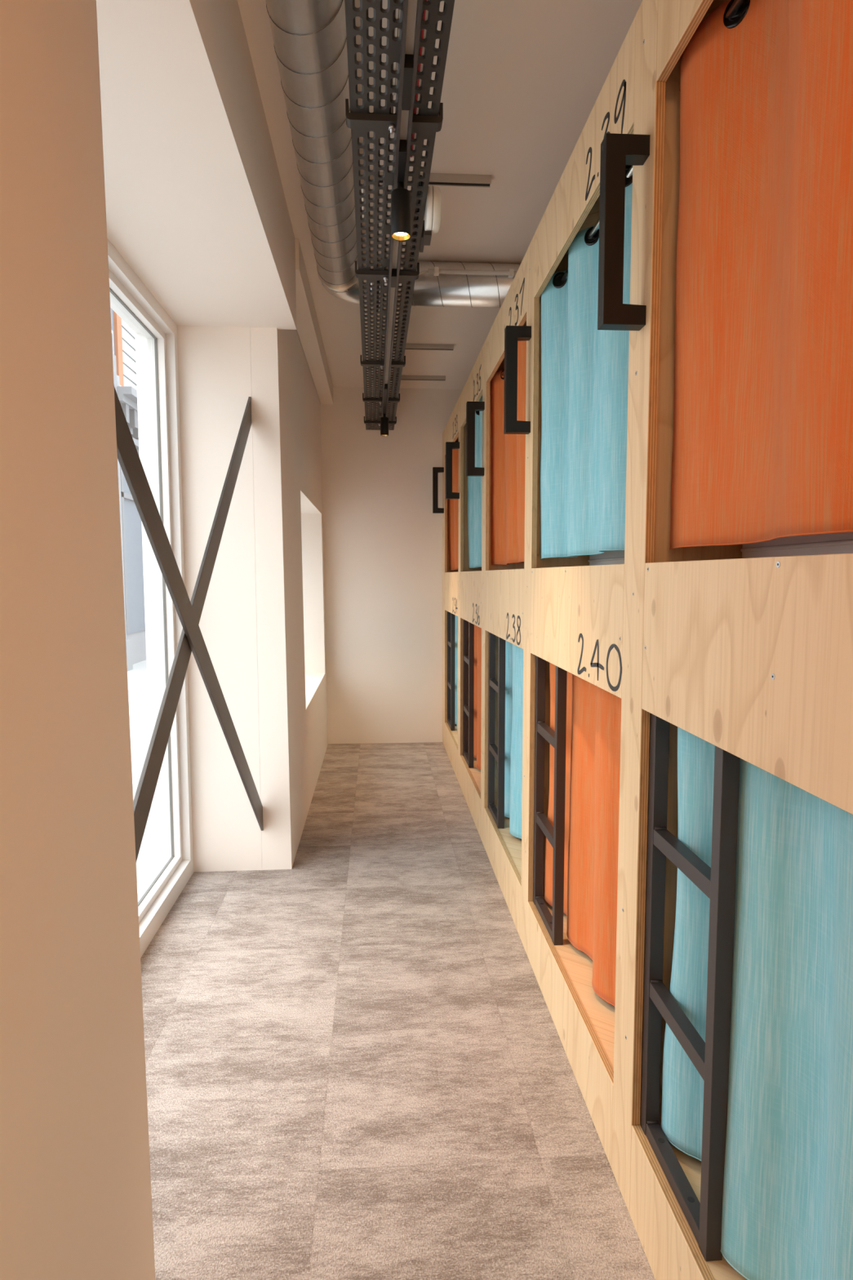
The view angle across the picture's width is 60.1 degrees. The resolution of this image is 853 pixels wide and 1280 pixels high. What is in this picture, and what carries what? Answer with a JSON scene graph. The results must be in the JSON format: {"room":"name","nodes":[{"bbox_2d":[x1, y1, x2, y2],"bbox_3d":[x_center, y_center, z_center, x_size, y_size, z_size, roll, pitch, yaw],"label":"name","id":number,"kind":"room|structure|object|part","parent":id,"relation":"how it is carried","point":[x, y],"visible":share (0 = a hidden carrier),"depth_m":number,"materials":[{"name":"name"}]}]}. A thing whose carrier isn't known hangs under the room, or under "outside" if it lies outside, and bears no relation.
{"room":"dormitory","nodes":[
{"label":"dormitory","id":0,"kind":"room"},
{"bbox_2d":[0,0,155,1279],"bbox_3d":[-0.721,0.134,0.346,0.615,2.424,1.662,0,5,-4],"label":"wall","id":1,"kind":"structure","parent":0,"point":[76,1194],"depth_m":0.94,"materials":[{"name":"white paint"}]},
{"bbox_2d":[134,325,328,871],"bbox_3d":[-1.002,-0.412,4.441,0.611,2.799,2.496,0,5,-4],"label":"wall","id":2,"kind":"structure","parent":0,"point":[262,626],"depth_m":3.25,"materials":[{"name":"white paint"}]},
{"bbox_2d":[106,238,193,957],"bbox_3d":[-1.056,-0.051,2.178,0.155,2.374,2.057,0,5,-4],"label":"window","id":3,"kind":"structure","parent":2,"relation":"in","point":[162,883],"depth_m":3.10,"materials":[{"name":"white paint"}]},
{"bbox_2d":[114,387,263,831],"bbox_3d":[-0.672,0.056,2.213,0.010,1.793,2.063,0,5,-4],"label":"bar","id":4,"kind":"object","parent":2,"relation":"attached to","point":[128,458],"visible":0.56,"depth_m":1.91,"materials":[{"name":"grey metal"}]},
{"bbox_2d":[133,396,251,860],"bbox_3d":[-0.684,-0.111,2.198,0.010,1.689,2.063,0,5,-4],"label":"bar","id":5,"kind":"object","parent":2,"relation":"attached to","point":[143,799],"visible":0.54,"depth_m":1.99,"materials":[{"name":"grey metal"}]},
{"bbox_2d":[96,0,296,329],"bbox_3d":[-0.694,-1.307,0.186,0.671,0.475,5.889,0,5,-4],"label":"soffit","id":6,"kind":"structure","parent":2,"relation":"attached to","point":[196,205],"depth_m":1.96,"materials":[{"name":"white paint"}]},
{"bbox_2d":[294,238,333,404],"bbox_3d":[-0.671,-1.746,4.357,0.094,0.127,2.476,0,5,-4],"label":"trim","id":7,"kind":"structure","parent":2,"relation":"attached to","point":[308,328],"depth_m":4.01,"materials":[{"name":"white paint"}]},
{"bbox_2d":[320,386,462,743],"bbox_3d":[0.464,-0.538,5.845,3.725,2.799,0.120,0,5,-4],"label":"wall","id":8,"kind":"structure","parent":0,"point":[383,535],"depth_m":5.73,"materials":[{"name":"white paint"}]},
{"bbox_2d":[140,742,655,1279],"bbox_3d":[0.712,1.200,1.745,3.605,0.050,8.365,0,5,-4],"label":"floor","id":9,"kind":"structure","parent":0,"point":[357,1066],"depth_m":1.97,"materials":[{"name":"grey tile"}]},
{"bbox_2d":[442,429,458,746],"bbox_3d":[1.129,-0.388,5.743,2.000,2.413,0.196,0,5,-4],"label":"divider","id":10,"kind":"object","parent":9,"relation":"on","point":[446,564],"visible":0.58,"depth_m":5.63,"materials":[{"name":"brown wood"}]},
{"bbox_2d":[432,466,444,513],"bbox_3d":[0.090,-1.136,5.595,0.086,0.342,0.036,0,5,-4],"label":"grab bar","id":11,"kind":"object","parent":10,"relation":"attached to","point":[436,470],"visible":1,"depth_m":5.58,"materials":[{"name":"black metal"}]},
{"bbox_2d":[444,572,457,779],"bbox_3d":[1.176,0.192,5.239,2.019,1.346,1.043,0,5,-4],"label":"pod","id":12,"kind":"object","parent":9,"relation":"on","point":[451,578],"visible":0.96,"depth_m":5.12,"materials":[{"name":"brown wood"}]},
{"bbox_2d":[447,611,454,730],"bbox_3d":[0.182,0.143,5.473,0.028,1.012,0.302,0,5,-4],"label":"ladder","id":13,"kind":"object","parent":12,"relation":"on","point":[451,617],"visible":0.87,"depth_m":5.36,"materials":[{"name":"black metal"}]},
{"bbox_3d":[0.181,0.772,5.215,0.018,0.198,0.925,0,5,-4],"label":"plinth panel","id":14,"kind":"part","parent":12,"relation":"part of","materials":[{"name":"brown wood"}]},
{"bbox_3d":[0.178,-0.329,5.119,0.018,0.283,0.925,0,5,-4],"label":"fascia panel","id":15,"kind":"part","parent":12,"relation":"part of","materials":[{"name":"brown wood"}]},
{"bbox_2d":[444,399,458,455],"bbox_3d":[1.174,-0.979,5.137,2.019,1.129,1.043,0,5,-4],"label":"pod","id":16,"kind":"object","parent":12,"relation":"on","point":[451,428],"visible":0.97,"depth_m":4.88,"materials":[{"name":"brown wood"}]},
{"bbox_2d":[454,614,457,730],"bbox_3d":[0.252,0.168,5.160,0.070,0.987,1.002,0,5,-4],"label":"curtain","id":17,"kind":"object","parent":12,"relation":"hanging from","point":[455,616],"visible":0.11,"depth_m":5.48,"materials":[{"name":"teal fabric"}]},
{"bbox_2d":[457,395,481,786],"bbox_3d":[1.202,-0.294,4.666,2.001,2.413,0.118,0,5,-4],"label":"divider","id":18,"kind":"object","parent":9,"relation":"on","point":[463,536],"visible":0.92,"depth_m":4.57,"materials":[{"name":"brown wood"}]},
{"bbox_2d":[445,441,459,498],"bbox_3d":[0.161,-1.044,4.546,0.086,0.342,0.036,0,5,-4],"label":"grab bar","id":19,"kind":"object","parent":18,"relation":"attached to","point":[450,446],"visible":1,"depth_m":4.53,"materials":[{"name":"black metal"}]},
{"bbox_2d":[460,570,481,837],"bbox_3d":[1.247,0.283,4.194,2.019,1.346,1.028,0,5,-4],"label":"pod","id":20,"kind":"object","parent":9,"relation":"on","point":[470,581],"visible":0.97,"depth_m":4.07,"materials":[{"name":"brown wood"}]},
{"bbox_2d":[462,619,474,768],"bbox_3d":[0.252,0.234,4.435,0.028,1.012,0.302,0,5,-4],"label":"ladder","id":21,"kind":"object","parent":20,"relation":"on","point":[468,628],"visible":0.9,"depth_m":4.33,"materials":[{"name":"black metal"}]},
{"bbox_3d":[0.253,0.725,4.479,0.026,0.026,0.248,0,5,-4],"label":"rail","id":22,"kind":"part","parent":21,"relation":"part of","materials":[{"name":"black metal"}]},
{"bbox_3d":[0.251,0.863,4.177,0.018,0.198,0.925,0,5,-4],"label":"plinth panel","id":23,"kind":"part","parent":20,"relation":"part of","materials":[{"name":"brown wood"}]},
{"bbox_3d":[0.249,-0.238,4.081,0.018,0.283,0.925,0,5,-4],"label":"fascia panel","id":24,"kind":"part","parent":20,"relation":"part of","materials":[{"name":"brown wood"}]},
{"bbox_2d":[460,347,482,426],"bbox_3d":[1.245,-0.888,4.091,2.019,1.129,1.028,0,5,-4],"label":"pod","id":25,"kind":"object","parent":20,"relation":"on","point":[472,391],"visible":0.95,"depth_m":3.87,"materials":[{"name":"brown wood"}]},
{"bbox_2d":[473,624,481,769],"bbox_3d":[0.322,0.259,4.113,0.069,0.986,0.986,0,5,-4],"label":"curtain","id":26,"kind":"object","parent":20,"relation":"hanging from","point":[477,630],"visible":0.32,"depth_m":4.24,"materials":[{"name":"orange fabric"}]},
{"bbox_2d":[480,338,524,845],"bbox_3d":[1.272,-0.203,3.627,2.001,2.413,0.118,0,5,-4],"label":"divider","id":27,"kind":"object","parent":9,"relation":"on","point":[486,565],"visible":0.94,"depth_m":3.54,"materials":[{"name":"brown wood"}]},
{"bbox_2d":[466,401,484,476],"bbox_3d":[0.232,-0.953,3.497,0.086,0.342,0.036,0,5,-4],"label":"grab bar","id":28,"kind":"object","parent":27,"relation":"attached to","point":[471,406],"visible":1,"depth_m":3.48,"materials":[{"name":"black metal"}]},
{"bbox_3d":[0.379,-1.176,2.957,0.014,0.014,1.030,0,5,-4],"label":"curtain rod","id":29,"kind":"object","parent":27,"relation":"attached to","visible":0},
{"bbox_2d":[490,340,526,564],"bbox_3d":[0.380,-0.757,2.996,0.090,0.892,1.023,0,5,-4],"label":"curtain","id":30,"kind":"object","parent":29,"relation":"hanging from","point":[508,451],"visible":0.4,"depth_m":3.17,"materials":[{"name":"orange fabric"}]},
{"bbox_3d":[0.309,-1.267,3.995,0.014,0.014,1.030,0,5,-4],"label":"curtain rod","id":31,"kind":"object","parent":27,"relation":"attached to","visible":0},
{"bbox_2d":[466,395,482,568],"bbox_3d":[0.314,-0.846,4.027,0.091,0.893,1.008,0,5,-4],"label":"curtain","id":32,"kind":"object","parent":31,"relation":"hanging from","point":[474,483],"visible":0.35,"depth_m":4.16,"materials":[{"name":"teal fabric"}]},
{"bbox_2d":[484,568,524,938],"bbox_3d":[1.317,0.374,3.155,2.019,1.346,1.028,0,5,-4],"label":"pod","id":33,"kind":"object","parent":9,"relation":"on","point":[504,588],"visible":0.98,"depth_m":3.00,"materials":[{"name":"brown wood"}]},
{"bbox_2d":[488,632,505,828],"bbox_3d":[0.322,0.325,3.397,0.028,1.012,0.302,0,5,-4],"label":"ladder","id":34,"kind":"object","parent":33,"relation":"on","point":[498,814],"visible":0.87,"depth_m":3.29,"materials":[{"name":"black metal"}]},
{"bbox_3d":[0.323,0.816,3.440,0.026,0.026,0.248,0,5,-4],"label":"rail","id":35,"kind":"part","parent":34,"relation":"part of","materials":[{"name":"black metal"}]},
{"bbox_3d":[0.321,0.953,3.139,0.018,0.198,0.925,0,5,-4],"label":"plinth panel","id":36,"kind":"part","parent":33,"relation":"part of","materials":[{"name":"brown wood"}]},
{"bbox_3d":[0.319,-0.148,3.042,0.018,0.283,0.925,0,5,-4],"label":"fascia panel","id":37,"kind":"part","parent":33,"relation":"part of","materials":[{"name":"brown wood"}]},
{"bbox_2d":[486,250,527,382],"bbox_3d":[1.315,-0.797,3.053,2.019,1.129,1.028,0,5,-4],"label":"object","id":38,"kind":"object","parent":33,"relation":"on","point":[513,311],"visible":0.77,"depth_m":2.86,"materials":[{"name":"brown wood"}]},
{"bbox_2d":[504,640,523,838],"bbox_3d":[0.393,0.349,3.083,0.067,0.987,1.004,0,5,-4],"label":"curtain","id":39,"kind":"object","parent":33,"relation":"hanging from","point":[513,654],"visible":0.27,"depth_m":3.12,"materials":[{"name":"teal fabric"}]},
{"bbox_2d":[520,235,589,955],"bbox_3d":[1.342,-0.112,2.589,2.001,2.413,0.118,0,5,-4],"label":"divider","id":40,"kind":"object","parent":9,"relation":"on","point":[533,375],"visible":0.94,"depth_m":2.50,"materials":[{"name":"brown wood"}]},
{"bbox_2d":[503,325,531,434],"bbox_3d":[0.303,-0.861,2.448,0.086,0.342,0.036,0,5,-4],"label":"grab bar","id":41,"kind":"object","parent":40,"relation":"attached to","point":[513,334],"visible":1,"depth_m":2.43,"materials":[{"name":"black metal"}]},
{"bbox_2d":[527,564,624,1167],"bbox_3d":[1.387,0.464,2.117,2.019,1.346,1.028,0,5,-4],"label":"frame","id":42,"kind":"object","parent":9,"relation":"on","point":[577,612],"visible":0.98,"depth_m":1.92,"materials":[{"name":"brown wood"}]},
{"bbox_2d":[533,656,567,945],"bbox_3d":[0.393,0.415,2.359,0.028,1.012,0.302,0,5,-4],"label":"ladder","id":43,"kind":"object","parent":42,"relation":"on","point":[555,834],"visible":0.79,"depth_m":2.26,"materials":[{"name":"black metal"}]},
{"bbox_3d":[0.394,0.906,2.402,0.026,0.026,0.248,0,5,-4],"label":"rail","id":44,"kind":"part","parent":43,"relation":"part of","materials":[{"name":"black metal"}]},
{"bbox_3d":[0.391,1.044,2.100,0.018,0.198,0.925,0,5,-4],"label":"plinth panel","id":45,"kind":"part","parent":42,"relation":"part of","materials":[{"name":"brown wood"}]},
{"bbox_3d":[0.389,-0.057,2.004,0.018,0.283,0.925,0,5,-4],"label":"fascia panel","id":46,"kind":"part","parent":42,"relation":"part of","materials":[{"name":"brown wood"}]},
{"bbox_2d":[543,662,621,1005],"bbox_3d":[0.463,0.440,2.046,0.056,0.987,1.002,0,5,-4],"label":"curtain","id":47,"kind":"object","parent":42,"relation":"hanging from","point":[593,713],"visible":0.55,"depth_m":2.10,"materials":[{"name":"orange fabric"}]},
{"bbox_2d":[533,15,635,297],"bbox_3d":[1.385,-0.707,2.015,2.019,1.129,1.028,0,5,-4],"label":"wooden panel","id":48,"kind":"object","parent":42,"relation":"on","point":[573,207],"visible":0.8,"depth_m":1.81,"materials":[{"name":"brown wood"}]},
{"bbox_3d":[1.384,-1.238,1.968,1.982,0.018,1.028,0,5,-4],"label":"roof panel","id":49,"kind":"part","parent":48,"relation":"part of","materials":[{"name":"brown wood"}]},
{"bbox_2d":[587,550,624,565],"bbox_3d":[1.464,-0.247,2.065,1.786,0.165,0.994,0,5,-4],"label":"mattress","id":50,"kind":"object","parent":48,"relation":"on","point":[612,557],"visible":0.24,"depth_m":2.27,"materials":[{"name":"white fabric"}]},
{"bbox_2d":[611,0,742,1212],"bbox_3d":[1.413,-0.022,1.551,2.001,2.413,0.118,0,5,-4],"label":"divider","id":51,"kind":"object","parent":9,"relation":"on","point":[655,184],"visible":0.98,"depth_m":1.46,"materials":[{"name":"brown wood"}]},
{"bbox_2d":[561,165,632,281],"bbox_3d":[0.449,-1.085,1.919,0.014,0.014,1.030,0,5,-4],"label":"curtain rod","id":52,"kind":"object","parent":51,"relation":"attached to","point":[629,174],"visible":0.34,"depth_m":1.95,"materials":[{"name":"metal"}]},
{"bbox_2d":[539,165,632,559],"bbox_3d":[0.448,-0.670,1.958,0.096,0.885,1.023,0,5,-4],"label":"curtain","id":53,"kind":"object","parent":52,"relation":"hanging from","point":[584,368],"visible":0.66,"depth_m":2.04,"materials":[{"name":"teal fabric"}]},
{"bbox_2d":[597,133,649,330],"bbox_3d":[0.374,-0.770,1.399,0.086,0.342,0.036,0,5,-4],"label":"grab bar","id":54,"kind":"object","parent":51,"relation":"attached to","point":[618,151],"visible":1,"depth_m":1.38,"materials":[{"name":"black metal"}]},
{"bbox_2d":[629,553,852,1279],"bbox_3d":[1.458,0.555,1.079,2.019,1.346,1.028,0,5,-4],"label":"frame","id":55,"kind":"object","parent":9,"relation":"on","point":[752,658],"visible":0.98,"depth_m":1.03,"materials":[{"name":"brown wood"}]},
{"bbox_3d":[0.462,1.135,1.062,0.018,0.198,0.925,0,5,-4],"label":"plinth panel","id":56,"kind":"part","parent":55,"relation":"part of","materials":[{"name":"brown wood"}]},
{"bbox_2d":[640,713,739,1261],"bbox_3d":[0.463,0.506,1.321,0.028,1.012,0.302,0,5,-4],"label":"ladder","id":57,"kind":"object","parent":55,"relation":"on","point":[710,1058],"visible":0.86,"depth_m":1.22,"materials":[{"name":"black metal"}]},
{"bbox_3d":[0.464,0.997,1.364,0.026,0.026,0.248,0,5,-4],"label":"rail","id":58,"kind":"part","parent":57,"relation":"part of","materials":[{"name":"black metal"}]},
{"bbox_2d":[656,0,728,81],"bbox_3d":[1.456,-0.616,0.977,2.018,1.129,1.028,0,5,-4],"label":"pod","id":59,"kind":"object","parent":55,"relation":"on","point":[678,20],"visible":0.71,"depth_m":1.26,"materials":[{"name":"brown wood"}]},
{"bbox_3d":[1.455,-1.148,0.930,1.982,0.018,1.028,0,5,-4],"label":"roof panel","id":60,"kind":"part","parent":59,"relation":"part of","materials":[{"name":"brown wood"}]},
{"bbox_2d":[740,532,852,558],"bbox_3d":[1.534,-0.157,1.026,1.786,0.165,0.994,0,5,-4],"label":"mattress","id":61,"kind":"object","parent":59,"relation":"on","point":[833,543],"visible":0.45,"depth_m":1.24,"materials":[{"name":"white fabric"}]},
{"bbox_3d":[0.459,0.033,0.966,0.018,0.283,0.925,0,5,-4],"label":"fascia panel","id":62,"kind":"part","parent":55,"relation":"part of","materials":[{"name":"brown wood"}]},
{"bbox_2d":[660,726,852,1279],"bbox_3d":[0.533,0.531,0.999,0.075,0.986,0.986,0,5,-4],"label":"curtain","id":63,"kind":"object","parent":55,"relation":"hanging from","point":[788,1197],"visible":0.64,"depth_m":1.10,"materials":[{"name":"teal fabric"}]},
{"bbox_3d":[1.483,0.069,0.513,2.000,2.413,0.118,0,5,-4],"label":"divider","id":64,"kind":"object","parent":9,"relation":"on","visible":0},
{"bbox_2d":[724,0,744,18],"bbox_3d":[0.519,-0.995,0.880,0.014,0.014,1.030,0,5,-4],"label":"curtain rod","id":65,"kind":"object","parent":64,"relation":"attached to","point":[735,6],"visible":0.13,"depth_m":1.19,"materials":[{"name":"metal"}]},
{"bbox_2d":[669,0,852,549],"bbox_3d":[0.519,-0.577,0.911,0.070,0.888,1.008,0,5,-4],"label":"curtain","id":66,"kind":"object","parent":65,"relation":"hanging from","point":[762,439],"visible":1,"depth_m":1.15,"materials":[{"name":"orange fabric"}]},
{"bbox_2d":[237,0,642,389],"bbox_3d":[1.044,-1.620,1.572,3.122,0.100,8.465,0,5,-4],"label":"ceiling","id":67,"kind":"structure","parent":0,"point":[523,80],"depth_m":2.39,"materials":[{"name":"paint"}]},
{"bbox_2d":[265,0,520,307],"bbox_3d":[1.146,-1.378,0.468,2.866,0.192,6.175,0,5,-4],"label":"spiral duct","id":68,"kind":"object","parent":67,"relation":"hanging from","point":[309,37],"visible":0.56,"depth_m":2.21,"materials":[{"name":"metal"}]},
{"bbox_2d":[396,266,517,308],"bbox_3d":[1.116,-1.566,3.345,2.521,0.191,0.066,0,5,-4],"label":"conduit","id":69,"kind":"object","parent":68,"relation":"attached to","point":[511,273],"visible":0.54,"depth_m":3.27,"materials":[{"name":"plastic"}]},
{"bbox_2d":[344,0,454,430],"bbox_3d":[-0.154,-1.495,2.822,0.235,0.363,5.491,0,5,-4],"label":"cable tray","id":70,"kind":"object","parent":67,"relation":"hanging from","point":[382,122],"visible":0.82,"depth_m":1.93,"materials":[{"name":"metal"}]},
{"bbox_2d":[360,182,364,218],"bbox_3d":[-0.190,-1.301,2.198,0.009,0.008,0.220,0,5,-4],"label":"cable","id":71,"kind":"object","parent":70,"relation":"on","point":[362,190],"visible":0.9,"depth_m":2.17,"materials":[{"name":"white plastic"}]},
{"bbox_2d":[377,280,379,311],"bbox_3d":[-0.189,-1.361,2.887,0.008,0.008,0.400,-1,5,-4],"label":"cable","id":72,"kind":"object","parent":70,"relation":"on","point":[378,281],"visible":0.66,"depth_m":2.88,"materials":[{"name":"grey plastic"}]},
{"bbox_3d":[-0.149,-1.481,2.661,0.016,0.363,0.016,0,5,-4],"label":"threaded rod","id":73,"kind":"part","parent":70,"relation":"part of","materials":[{"name":"metal"}]},
{"bbox_3d":[-0.084,-1.402,1.761,0.016,0.363,0.016,0,5,-4],"label":"threaded rod","id":74,"kind":"part","parent":70,"relation":"part of","materials":[{"name":"metal"}]},
{"bbox_2d":[391,8,399,95],"bbox_3d":[-0.018,-1.188,0.901,0.011,0.009,1.600,0,5,-4],"label":"cable","id":75,"kind":"object","parent":70,"relation":"on","point":[397,11],"visible":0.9,"depth_m":1.51,"materials":[{"name":"plastic"}]},
{"bbox_2d":[381,0,422,417],"bbox_3d":[-0.129,-1.308,2.775,0.037,0.038,5.360,0,5,-4],"label":"track","id":76,"kind":"object","parent":70,"relation":"attached to","point":[411,9],"visible":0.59,"depth_m":1.71,"materials":[{"name":"black metal"}]},
{"bbox_2d":[380,383,388,436],"bbox_3d":[-0.252,-1.385,4.480,0.052,0.164,0.680,0,5,-4],"label":"spotlight","id":77,"kind":"object","parent":76,"relation":"attached to","point":[384,420],"visible":0.99,"depth_m":4.76,"materials":[{"name":"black metal"}]},
{"bbox_2d":[391,139,410,241],"bbox_3d":[-0.066,-1.162,1.926,0.052,0.164,0.200,0,5,-4],"label":"spotlight","id":78,"kind":"object","parent":76,"relation":"attached to","point":[400,197],"visible":0.99,"depth_m":1.96,"materials":[{"name":"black metal"}]},
{"bbox_2d":[391,174,422,417],"bbox_3d":[-0.131,-1.430,3.664,0.013,0.009,3.250,0,5,-4],"label":"cable","id":79,"kind":"object","parent":70,"relation":"on","point":[420,182],"visible":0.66,"depth_m":2.53,"materials":[{"name":"grey plastic"}]},
{"bbox_2d":[410,0,426,157],"bbox_3d":[0.026,-1.198,1.029,0.007,0.006,1.850,0,5,-4],"label":"cable","id":80,"kind":"object","parent":70,"relation":"in","point":[424,11],"visible":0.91,"depth_m":1.60,"materials":[{"name":"grey plastic"}]},
{"bbox_2d":[413,0,429,157],"bbox_3d":[0.033,-1.198,1.030,0.007,0.006,1.850,0,5,-4],"label":"cable","id":81,"kind":"object","parent":70,"relation":"in","point":[427,11],"visible":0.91,"depth_m":1.61,"materials":[{"name":"white plastic"}]},
{"bbox_3d":[-0.014,-1.337,2.443,0.012,0.054,0.110,0,5,-4],"label":"joint plate","id":82,"kind":"part","parent":70,"relation":"part of","materials":[{"name":"black metal"}]},
{"bbox_2d":[422,185,441,245],"bbox_3d":[0.018,-1.278,2.204,0.051,0.139,0.126,0,5,-4],"label":"light fixture","id":83,"kind":"object","parent":70,"relation":"attached to","point":[433,213],"visible":0.98,"depth_m":2.16,"materials":[{"name":"white plastic"}]},
{"bbox_3d":[0.006,-1.285,2.202,0.016,0.126,0.126,0,5,-4],"label":"plate","id":84,"kind":"part","parent":83,"relation":"part of","materials":[{"name":"white plastic"}]},
{"bbox_2d":[372,374,445,381],"bbox_3d":[-0.125,-1.877,5.276,0.525,0.028,0.030,0,5,-4],"label":"rail","id":85,"kind":"object","parent":67,"relation":"attached to","point":[439,378],"visible":0.73,"depth_m":5.27,"materials":[{"name":"grey metal"}]},
{"bbox_2d":[371,343,453,350],"bbox_3d":[-0.085,-1.815,4.559,0.508,0.028,0.030,0,5,-4],"label":"rail","id":86,"kind":"object","parent":67,"relation":"attached to","point":[408,346],"visible":0.71,"depth_m":4.55,"materials":[{"name":"grey metal"}]},
{"bbox_2d":[369,171,491,187],"bbox_3d":[0.011,-1.647,2.634,0.440,0.028,0.030,0,5,-4],"label":"rail","id":87,"kind":"object","parent":67,"relation":"attached to","point":[435,179],"visible":0.54,"depth_m":2.63,"materials":[{"name":"grey metal"}]},
{"label":"outside","id":88,"kind":"structure","parent":0,"visible":0},
{"bbox_2d":[127,659,153,883],"bbox_3d":[-17.078,-0.471,22.950,28.995,0.100,72.000,0,5,-4],"label":"pavement","id":89,"kind":"structure","parent":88,"point":[136,677],"depth_m":6.65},
{"bbox_2d":[110,307,115,355],"bbox_3d":[-12.063,-6.851,22.782,4.080,12.620,2.900,0,5,-4],"label":"house","id":90,"kind":"structure","parent":89,"relation":"on","point":[111,309],"depth_m":23.92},
{"bbox_2d":[113,311,137,390],"bbox_3d":[-12.638,-7.606,31.430,4.100,12.620,14.500,0,5,-4],"label":"house","id":91,"kind":"structure","parent":89,"relation":"on","point":[124,335],"depth_m":24.98,"materials":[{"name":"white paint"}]},
{"bbox_3d":[-10.220,-7.012,24.578,0.200,12.620,0.450,0,5,-4],"label":"corner trim","id":92,"kind":"part","parent":91,"relation":"part of","materials":[{"name":"orange paint"}]},
{"bbox_2d":[112,353,146,671],"bbox_3d":[-6.831,-2.827,21.978,3.350,4.720,22.900,0,5,-4],"label":"building","id":93,"kind":"structure","parent":89,"relation":"on","point":[130,518],"depth_m":11.90,"materials":[{"name":"grey stone"}]},
{"bbox_2d":[116,375,119,386],"bbox_3d":[-5.027,-3.978,11.738,0.280,0.450,0.280,0,5,-4],"label":"chimney pot","id":94,"kind":"object","parent":93,"relation":"on","point":[117,377],"depth_m":11.70,"materials":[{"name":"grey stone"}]},
{"bbox_3d":[-5.355,-4.420,22.201,0.350,0.710,22.380,0,5,-4],"label":"cornice","id":95,"kind":"part","parent":93,"relation":"part of","materials":[{"name":"grey stone"}]},
{"bbox_3d":[-4.837,-1.540,12.265,0.030,2.800,1.400,0,5,-4],"label":"pane","id":96,"kind":"part","parent":93,"relation":"part of","materials":[{"name":"clear glass"}]},
{"bbox_3d":[0.239,-1.357,5.033,0.014,0.014,1.030,0,5,-4],"label":"curtain rod","id":97,"kind":"object","parent":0,"visible":0},
{"bbox_2d":[448,440,458,570],"bbox_3d":[0.239,-0.934,5.074,0.084,0.900,1.025,-1,5,-5],"label":"curtain","id":98,"kind":"object","parent":97,"relation":"hanging from","point":[453,504],"visible":0.22,"depth_m":5.23,"materials":[{"name":"orange fabric"}]}
]}

